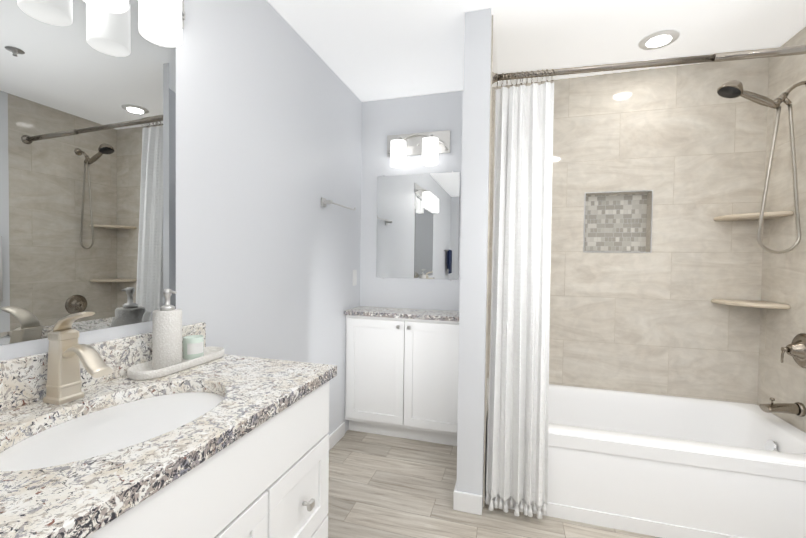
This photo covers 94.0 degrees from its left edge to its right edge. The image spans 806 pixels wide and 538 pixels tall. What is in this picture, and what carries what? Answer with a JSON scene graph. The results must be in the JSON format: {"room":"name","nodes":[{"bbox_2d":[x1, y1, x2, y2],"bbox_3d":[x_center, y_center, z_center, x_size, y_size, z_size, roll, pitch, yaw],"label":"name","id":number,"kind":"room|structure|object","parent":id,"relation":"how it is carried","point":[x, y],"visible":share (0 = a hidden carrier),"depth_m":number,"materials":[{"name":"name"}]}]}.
{"room":"bathroom","nodes":[
{"label":"bathroom","id":0,"kind":"room"},
{"bbox_2d":[0,0,361,434],"bbox_3d":[-0.985,-0.019,0.901,0.150,2.440,4.680,1,1,16],"label":"wall","id":1,"kind":"structure","parent":0,"point":[268,131],"depth_m":1.75,"materials":[{"name":"white paint"}]},
{"bbox_2d":[0,0,175,344],"bbox_3d":[-0.933,-0.320,0.776,0.004,0.992,1.080,1,1,16],"label":"mirror","id":2,"kind":"object","parent":1,"relation":"attached to","point":[87,157],"visible":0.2,"depth_m":1.01,"materials":[{"name":"grey mirror"}]},
{"bbox_2d":[0,322,205,411],"bbox_3d":[-0.924,0.267,0.817,0.020,0.112,1.243,1,1,16],"label":"backsplash","id":3,"kind":"structure","parent":1,"relation":"attached to","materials":[{"name":"stone"}]},
{"bbox_2d":[83,0,128,12],"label":"sconce","id":4,"kind":"object","parent":1,"relation":"attached to","point":[112,6],"depth_m":0.97,"materials":[{"name":"white glass"}]},
{"bbox_2d":[139,0,184,46],"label":"sconce","id":5,"kind":"object","parent":1,"relation":"attached to","point":[161,22],"depth_m":1.08,"materials":[{"name":"white glass"}]},
{"bbox_2d":[329,422,344,450],"bbox_3d":[-0.593,1.134,2.033,0.013,0.095,1.280,1,1,16],"label":"baseboard","id":6,"kind":"structure","parent":1,"relation":"attached to","point":[339,432],"depth_m":2.52,"materials":[{"name":"white wood"}]},
{"bbox_2d":[321,197,355,210],"bbox_3d":[-0.413,-0.410,2.459,0.059,0.052,0.406,1,1,16],"label":"towel holder","id":7,"kind":"object","parent":1,"relation":"attached to","point":[324,201],"visible":0.98,"depth_m":2.28,"materials":[{"name":"silver metal"}]},
{"bbox_2d":[352,270,356,285],"bbox_3d":[-0.356,0.064,2.780,0.008,0.117,0.070,1,1,16],"label":"light switch","id":8,"kind":"object","parent":1,"relation":"attached to","point":[354,277],"visible":1,"depth_m":2.77,"materials":[{"name":"white plastic"}]},
{"bbox_2d":[360,90,462,310],"bbox_3d":[0.188,-0.047,2.866,1.002,2.440,0.250,1,1,16],"label":"wall","id":9,"kind":"structure","parent":0,"point":[382,119],"depth_m":2.78,"materials":[{"name":"white paint"}]},
{"bbox_2d":[376,171,459,280],"bbox_3d":[0.100,-0.311,2.750,0.617,0.782,0.010,1,1,16],"label":"mirror","id":10,"kind":"object","parent":9,"relation":"attached to","point":[417,225],"visible":1,"depth_m":2.75,"materials":[{"name":"white mirror"}]},
{"bbox_2d":[387,130,449,167],"bbox_3d":[0.090,-0.862,2.673,0.470,0.251,0.145,1,1,16],"label":"sconce","id":11,"kind":"object","parent":9,"relation":"attached to","point":[429,147],"visible":1,"depth_m":2.67,"materials":[{"name":"white glass"}]},
{"bbox_2d":[456,8,491,509],"bbox_3d":[0.458,-0.030,2.225,0.126,2.440,0.830,1,1,16],"label":"wall","id":12,"kind":"structure","parent":0,"point":[474,226],"depth_m":1.82,"materials":[{"name":"white paint"}]},
{"bbox_2d":[453,480,466,511],"bbox_3d":[0.346,1.144,2.129,0.037,0.095,0.569,1,1,16],"label":"baseboard","id":13,"kind":"structure","parent":12,"relation":"attached to","point":[459,497],"depth_m":1.85,"materials":[{"name":"white wood"}]},
{"bbox_2d":[483,15,498,506],"bbox_3d":[0.530,-0.029,2.233,0.008,2.440,0.773,1,1,16],"label":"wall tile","id":14,"kind":"structure","parent":12,"relation":"attached to","point":[494,86],"depth_m":1.90,"materials":[{"name":"grey paint"}]},
{"bbox_2d":[327,430,659,537],"bbox_3d":[0.301,1.276,0.549,2.865,0.100,4.680,1,1,16],"label":"floor","id":15,"kind":"structure","parent":0,"point":[382,486],"depth_m":1.92,"materials":[{"name":"brown wood"}]},
{"bbox_2d":[0,312,336,537],"bbox_3d":[-0.659,0.658,0.747,0.584,1.102,1.243,1,1,16],"label":"bathroom vanity","id":16,"kind":"object","parent":15,"relation":"on","point":[96,441],"visible":0.98,"depth_m":0.86,"materials":[{"name":"white stone"}]},
{"bbox_2d":[43,312,111,404],"bbox_3d":[-0.783,0.212,0.908,0.165,0.221,0.058,1,1,16],"label":"faucet","id":17,"kind":"object","parent":16,"relation":"on","point":[63,386],"depth_m":0.90,"materials":[{"name":"beige"}]},
{"bbox_2d":[127,346,223,379],"bbox_3d":[-0.729,0.303,1.233,0.114,0.026,0.330,1,1,16],"label":"soap tray","id":18,"kind":"object","parent":16,"relation":"on","point":[144,371],"visible":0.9,"depth_m":1.16,"materials":[{"name":"ceramic"}]},
{"bbox_2d":[152,289,181,369],"bbox_3d":[-0.741,0.186,1.182,0.080,0.247,0.080,1,1,16],"label":"soap dispenser","id":19,"kind":"object","parent":18,"relation":"on","point":[167,334],"visible":0.9,"depth_m":1.15,"materials":[{"name":"ceramic"}]},
{"bbox_2d":[183,335,203,359],"bbox_3d":[-0.727,0.271,1.302,0.063,0.072,0.063,1,1,16],"label":"candle","id":20,"kind":"object","parent":18,"relation":"on","point":[193,346],"visible":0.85,"depth_m":1.28,"materials":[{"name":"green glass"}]},
{"bbox_2d":[344,306,458,445],"bbox_3d":[0.039,0.736,2.633,0.872,0.880,0.303,1,1,16],"label":"base cabinet","id":21,"kind":"object","parent":15,"relation":"on","point":[401,379],"visible":0.77,"depth_m":2.53,"materials":[{"name":"white wood"}]},
{"bbox_2d":[344,306,458,321],"bbox_3d":[0.047,0.311,2.631,0.872,0.030,0.288,1,1,16],"label":"countertop","id":22,"kind":"structure","parent":21,"relation":"on","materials":[{"name":"stone"}]},
{"bbox_2d":[486,384,805,537],"bbox_3d":[1.246,0.994,2.055,1.500,0.423,0.746,1,1,16],"label":"bathtub","id":23,"kind":"object","parent":15,"relation":"on","point":[662,466],"visible":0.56,"depth_m":1.74,"materials":[{"name":"white ceramic"}]},
{"bbox_2d":[267,0,805,101],"bbox_3d":[0.335,-1.263,0.493,2.865,0.100,4.680,1,1,16],"label":"ceiling","id":24,"kind":"structure","parent":0,"point":[367,50],"depth_m":1.98,"materials":[{"name":"white paint"}]},
{"bbox_2d":[638,29,679,49],"bbox_3d":[1.372,-1.227,2.016,0.184,0.010,0.184,1,1,16],"label":"recessed light","id":25,"kind":"object","parent":24,"relation":"in","point":[658,39],"visible":1,"depth_m":2.00,"materials":[{"name":"white glass"}]},
{"bbox_2d":[757,26,805,432],"bbox_3d":[2.105,0.000,1.891,0.200,2.440,1.050,1,1,16],"label":"wall tiles","id":26,"kind":"structure","parent":0,"point":[783,278],"depth_m":2.01,"materials":[{"name":"beige tile"}]},
{"bbox_2d":[493,45,805,85],"bbox_3d":[1.174,-0.931,1.692,1.513,0.093,0.108,1,1,16],"label":"curtain rod","id":27,"kind":"object","parent":26,"relation":"attached to","point":[746,54],"visible":0.96,"depth_m":1.69,"materials":[{"name":"silver metal"}]},
{"bbox_2d":[485,82,553,518],"bbox_3d":[0.564,0.136,1.819,0.292,2.070,0.140,1,1,16],"label":"shower curtain","id":28,"kind":"object","parent":27,"relation":"hanging from","point":[517,439],"visible":1,"depth_m":1.82,"materials":[{"name":"white fabric"}]},
{"bbox_2d":[711,299,790,309],"bbox_3d":[1.931,0.196,2.103,0.245,0.024,0.245,1,1,16],"label":"corner shelf","id":29,"kind":"object","parent":26,"relation":"attached to","point":[757,304],"visible":1,"depth_m":2.07,"materials":[{"name":"stone"}]},
{"bbox_2d":[714,211,793,220],"bbox_3d":[1.937,-0.294,2.092,0.245,0.024,0.245,1,1,16],"label":"corner shelf","id":30,"kind":"object","parent":26,"relation":"attached to","point":[754,216],"visible":0.9,"depth_m":2.06,"materials":[{"name":"stone"}]},
{"bbox_2d":[717,80,805,253],"bbox_3d":[1.816,-0.523,1.907,0.383,0.892,0.110,1,1,16],"label":"shower head","id":31,"kind":"object","parent":26,"relation":"attached to","point":[731,89],"visible":1,"depth_m":1.88},
{"bbox_2d":[759,397,805,416],"bbox_3d":[1.908,0.692,1.888,0.150,0.078,0.078,1,1,16],"label":"tub spout","id":32,"kind":"object","parent":26,"relation":"attached to","point":[798,409],"visible":1,"depth_m":1.87,"materials":[{"name":"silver metal"}]},
{"bbox_2d":[781,333,805,368],"bbox_3d":[1.936,0.403,1.867,0.096,0.172,0.172,1,1,16],"label":"shower valve","id":33,"kind":"object","parent":26,"relation":"attached to","point":[795,349],"visible":1,"depth_m":1.85,"materials":[{"name":"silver metal"}]},
{"bbox_3d":[1.408,-0.024,2.557,1.513,2.440,0.160,1,1,16],"label":"wall","id":34,"kind":"structure","parent":0,"visible":0},
{"bbox_2d":[551,193,584,250],"bbox_3d":[0.927,-0.309,2.562,0.560,0.376,0.090,1,1,16],"label":"wall tile","id":35,"kind":"structure","parent":34,"relation":"attached to","point":[567,225],"depth_m":2.47,"materials":[{"name":"beige tile"}]},
{"bbox_2d":[584,194,646,251],"bbox_3d":[1.387,-0.301,2.472,0.375,0.376,0.006,1,1,16],"label":"shower niche","id":36,"kind":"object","parent":34,"relation":"attached to","point":[615,223],"depth_m":2.46,"materials":[{"name":"grey tile"}]},
{"bbox_2d":[583,190,652,252],"bbox_3d":[1.363,-0.299,2.389,0.389,0.390,0.006,1,1,16],"label":"trim","id":37,"kind":"structure","parent":34,"relation":"attached to","point":[612,251],"depth_m":2.38,"materials":[{"name":"silver metal"}]},
{"bbox_2d":[499,57,768,194],"bbox_3d":[1.388,-0.865,2.417,1.504,0.754,0.090,1,1,16],"label":"wall tile","id":38,"kind":"structure","parent":34,"relation":"attached to","point":[684,127],"depth_m":2.31,"materials":[{"name":"beige tile"}]},
{"bbox_2d":[549,251,762,403],"bbox_3d":[1.369,0.543,2.449,1.504,1.310,0.090,1,1,16],"label":"wall tile","id":39,"kind":"structure","parent":34,"relation":"attached to","point":[659,323],"depth_m":2.33,"materials":[{"name":"beige tile"}]},
{"bbox_2d":[646,187,763,251],"bbox_3d":[1.829,-0.291,2.299,0.570,0.376,0.090,1,1,16],"label":"wall tile","id":40,"kind":"structure","parent":34,"relation":"attached to","point":[683,221],"depth_m":2.26,"materials":[{"name":"beige tile"}]}
]}

